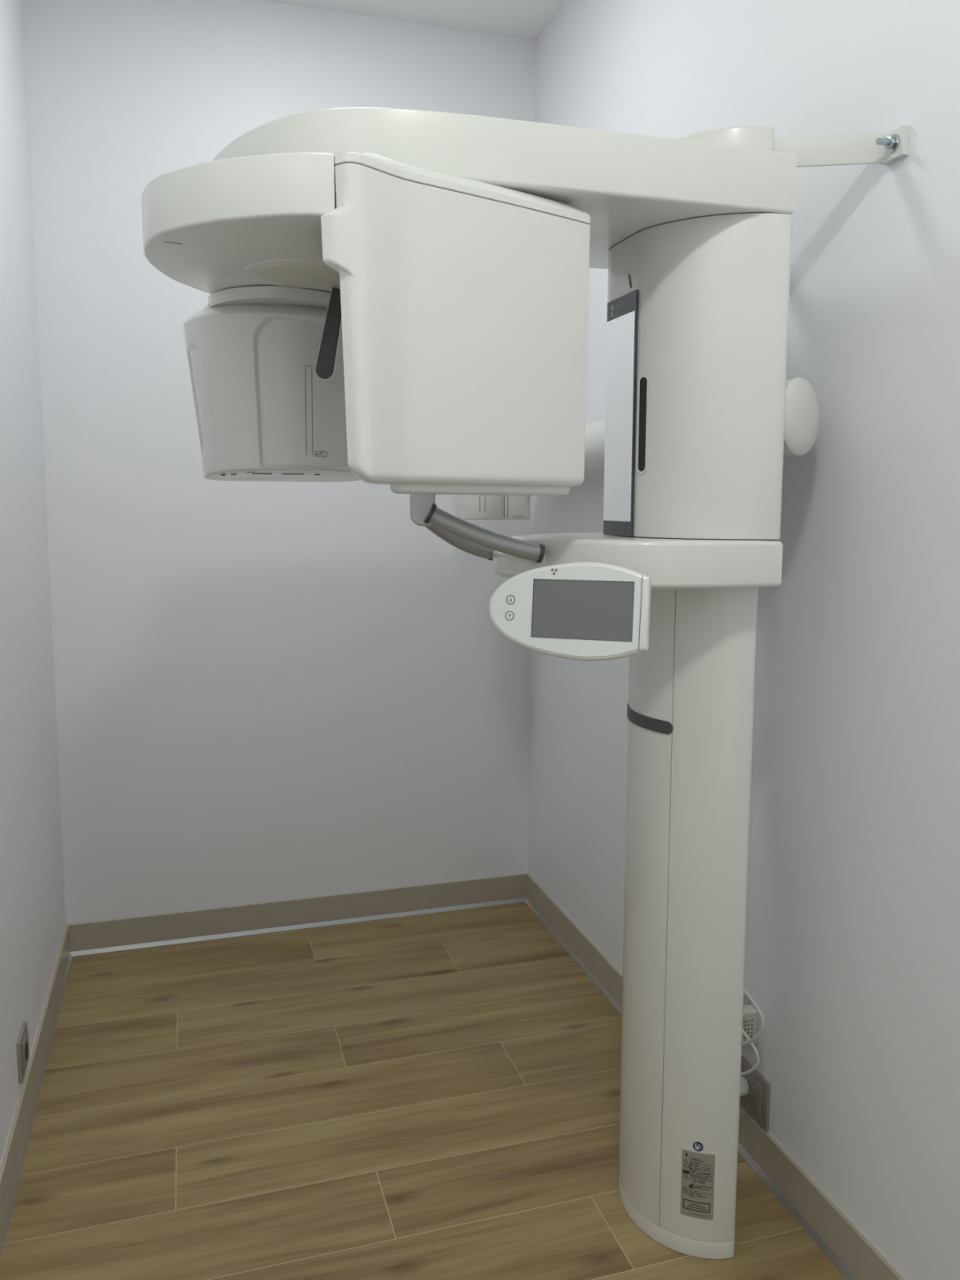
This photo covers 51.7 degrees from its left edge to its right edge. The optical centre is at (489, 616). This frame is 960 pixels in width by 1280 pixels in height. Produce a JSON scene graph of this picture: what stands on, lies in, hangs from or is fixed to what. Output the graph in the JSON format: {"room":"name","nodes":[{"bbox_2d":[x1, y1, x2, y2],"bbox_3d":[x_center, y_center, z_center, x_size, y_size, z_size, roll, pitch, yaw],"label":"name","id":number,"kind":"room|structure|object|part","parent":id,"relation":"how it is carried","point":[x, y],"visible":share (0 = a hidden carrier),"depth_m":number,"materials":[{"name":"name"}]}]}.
{"room":"radiology room","nodes":[
{"label":"radiology room","id":0,"kind":"room"},
{"bbox_2d":[0,0,66,1164],"bbox_3d":[-0.747,-0.145,0.924,0.120,2.855,4.100,-2,7,-17],"label":"wall","id":1,"kind":"structure","parent":0,"point":[33,920],"depth_m":2.43,"materials":[{"name":"paint"}]},
{"bbox_2d":[16,1021,29,1084],"bbox_3d":[-1.037,0.969,2.206,0.012,0.094,0.097,-2,7,-17],"label":"wall socket","id":2,"kind":"object","parent":1,"relation":"attached to","point":[23,1051],"visible":1,"depth_m":2.18,"materials":[{"name":"plastic"}]},
{"bbox_2d":[0,925,70,1232],"bbox_3d":[-0.690,1.222,1.097,0.009,0.099,4.091,-2,7,-17],"label":"baseboard","id":3,"kind":"structure","parent":1,"relation":"attached to","point":[11,1156],"depth_m":2.27,"materials":[{"name":"beige"}]},
{"bbox_2d":[0,952,72,1257],"bbox_3d":[-0.681,1.265,1.101,0.008,0.014,4.084,-2,7,-17],"label":"trim","id":4,"kind":"structure","parent":1,"relation":"attached to","point":[11,1202],"depth_m":2.23,"materials":[{"name":"metal"}]},
{"bbox_2d":[22,0,535,924],"bbox_3d":[-0.594,-0.404,3.164,1.742,2.855,0.120,-2,7,-17],"label":"wall","id":5,"kind":"structure","parent":0,"point":[266,691],"depth_m":3.06,"materials":[{"name":"paint"}]},
{"bbox_2d":[66,873,528,951],"bbox_3d":[-0.581,0.972,3.262,1.502,0.099,0.009,-2,7,-17],"label":"baseboard","id":6,"kind":"structure","parent":5,"relation":"attached to","point":[188,924],"depth_m":3.23,"materials":[{"name":"beige"}]},
{"bbox_2d":[70,897,526,956],"bbox_3d":[-0.578,1.016,3.259,1.484,0.014,0.008,-2,7,-17],"label":"trim","id":7,"kind":"structure","parent":5,"relation":"attached to","point":[163,943],"depth_m":3.24,"materials":[{"name":"metal"}]},
{"bbox_2d":[263,0,566,40],"bbox_3d":[0.034,-1.647,0.991,1.742,0.120,4.340,-2,7,-17],"label":"ceiling","id":8,"kind":"structure","parent":0,"point":[527,20],"depth_m":2.98,"materials":[{"name":"paint"}]},
{"bbox_2d":[0,902,847,1279],"bbox_3d":[0.021,1.308,1.333,1.742,0.120,4.340,-2,7,-17],"label":"floor","id":9,"kind":"structure","parent":0,"point":[437,1095],"depth_m":2.23,"materials":[{"name":"brown wood"}]},
{"bbox_2d":[141,107,910,1258],"bbox_3d":[-0.131,0.136,2.232,1.237,2.001,1.733,-2,7,-17],"label":"machine","id":10,"kind":"object","parent":9,"relation":"on","point":[398,298],"visible":1,"depth_m":1.60,"materials":[{"name":"white plastic"}]},
{"bbox_3d":[-0.050,-0.140,1.733,0.028,0.089,0.196,5,8,34],"label":"handle","id":11,"kind":"part","parent":10,"relation":"part of","materials":[{"name":"silver metal"}]},
{"bbox_3d":[-0.049,-0.606,1.442,0.482,0.031,0.169,-5,9,-40],"label":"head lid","id":12,"kind":"part","parent":10,"relation":"part of","materials":[{"name":"white plastic"}]},
{"bbox_3d":[-0.010,-0.136,1.619,0.194,0.094,0.045,-2,7,-17],"label":"handle","id":13,"kind":"part","parent":10,"relation":"part of","materials":[{"name":"silver metal"}]},
{"bbox_3d":[-0.001,-0.696,1.650,0.881,0.092,0.445,-2,7,-17],"label":"overhead arm","id":14,"kind":"part","parent":10,"relation":"part of","materials":[{"name":"white plastic"}]},
{"bbox_3d":[0.111,-0.009,1.482,0.227,0.133,0.018,2,7,17],"label":"panel","id":15,"kind":"part","parent":10,"relation":"part of","materials":[{"name":"white plastic"}]},
{"bbox_3d":[0.121,-0.008,1.493,0.216,0.148,0.162,-2,7,-17],"label":"control panel","id":16,"kind":"part","parent":10,"relation":"part of","materials":[{"name":"white plastic"}]},
{"bbox_3d":[0.138,-0.009,1.472,0.150,0.085,0.011,2,7,17],"label":"screen glass","id":17,"kind":"part","parent":10,"relation":"part of","materials":[{"name":"grey glass"}]},
{"bbox_3d":[0.230,-0.350,1.763,0.001,0.358,0.117,-2,7,-17],"label":"mirror pane","id":18,"kind":"part","parent":10,"relation":"part of","materials":[{"name":"clear glass"}]},
{"bbox_3d":[0.232,-0.354,1.762,0.004,0.418,0.121,-2,7,-17],"label":"mirror panel","id":19,"kind":"part","parent":10,"relation":"part of","materials":[{"name":"clear glass"}]},
{"bbox_3d":[0.261,-0.328,1.692,0.001,0.168,0.025,-4,8,-35],"label":"slot frame","id":20,"kind":"part","parent":10,"relation":"part of","materials":[{"name":"black plastic"}]},
{"bbox_2d":[682,1153,712,1217],"bbox_3d":[0.383,1.048,1.825,0.055,0.118,0.003,2,7,15],"label":"print","id":21,"kind":"object","parent":10,"relation":"attached to","point":[697,1168],"depth_m":1.82,"materials":[{"name":"grey"}]},
{"bbox_3d":[0.317,-0.416,2.395,0.132,0.148,1.554,-2,7,-17],"label":"cephalometric arm","id":22,"kind":"part","parent":10,"relation":"part of","materials":[{"name":"white plastic"}]},
{"bbox_3d":[0.629,-0.759,1.584,0.020,0.010,0.010,-2,7,-17],"label":"threaded rod","id":23,"kind":"part","parent":10,"relation":"part of","materials":[{"name":"metal"}]},
{"bbox_2d":[887,133,899,152],"bbox_3d":[0.648,-0.760,1.590,0.003,0.027,0.027,-2,7,-17],"label":"washer","id":24,"kind":"object","parent":10,"relation":"in","point":[893,140],"depth_m":1.58,"materials":[{"name":"metal"}]},
{"bbox_2d":[528,0,959,1279],"bbox_3d":[0.803,-0.193,1.399,0.120,2.855,4.100,-2,7,-17],"label":"wall","id":25,"kind":"structure","parent":0,"point":[852,958],"depth_m":1.76,"materials":[{"name":"paint"}]},
{"bbox_2d":[524,897,857,1279],"bbox_3d":[0.729,1.221,1.534,0.008,0.014,4.084,-2,7,-17],"label":"trim","id":26,"kind":"structure","parent":25,"relation":"attached to","point":[775,1189],"depth_m":2.04,"materials":[{"name":"metal"}]},
{"bbox_2d":[526,873,906,1279],"bbox_3d":[0.736,1.178,1.534,0.009,0.099,4.091,-2,7,-17],"label":"baseboard","id":27,"kind":"structure","parent":25,"relation":"attached to","point":[855,1251],"depth_m":1.99,"materials":[{"name":"beige"}]},
{"bbox_2d":[740,987,764,1096],"bbox_3d":[0.514,0.879,2.065,0.104,0.297,0.205,-2,7,-17],"label":"cable","id":28,"kind":"object","parent":25,"relation":"attached to","point":[750,1033],"visible":0.38,"depth_m":2.07,"materials":[{"name":"grey plastic"}]},
{"bbox_3d":[0.507,0.893,2.037,0.036,0.228,0.131,-4,8,-30],"label":"cord","id":29,"kind":"part","parent":28,"relation":"part of","materials":[{"name":"white plastic"}]},
{"bbox_3d":[0.525,0.858,2.120,0.049,0.074,0.103,-2,7,-17],"label":"casing","id":30,"kind":"part","parent":28,"relation":"part of","materials":[{"name":"grey plastic"}]},
{"bbox_3d":[0.495,0.822,2.025,0.013,0.174,0.163,-4,8,-34],"label":"cord","id":31,"kind":"part","parent":28,"relation":"part of","materials":[{"name":"white plastic"}]},
{"bbox_2d":[739,1055,770,1132],"bbox_3d":[0.549,1.006,2.125,0.011,0.106,0.170,-2,7,-17],"label":"wall socket","id":32,"kind":"object","parent":25,"relation":"attached to","point":[756,1103],"visible":0.59,"depth_m":2.07,"materials":[{"name":"plastic"}]}
]}

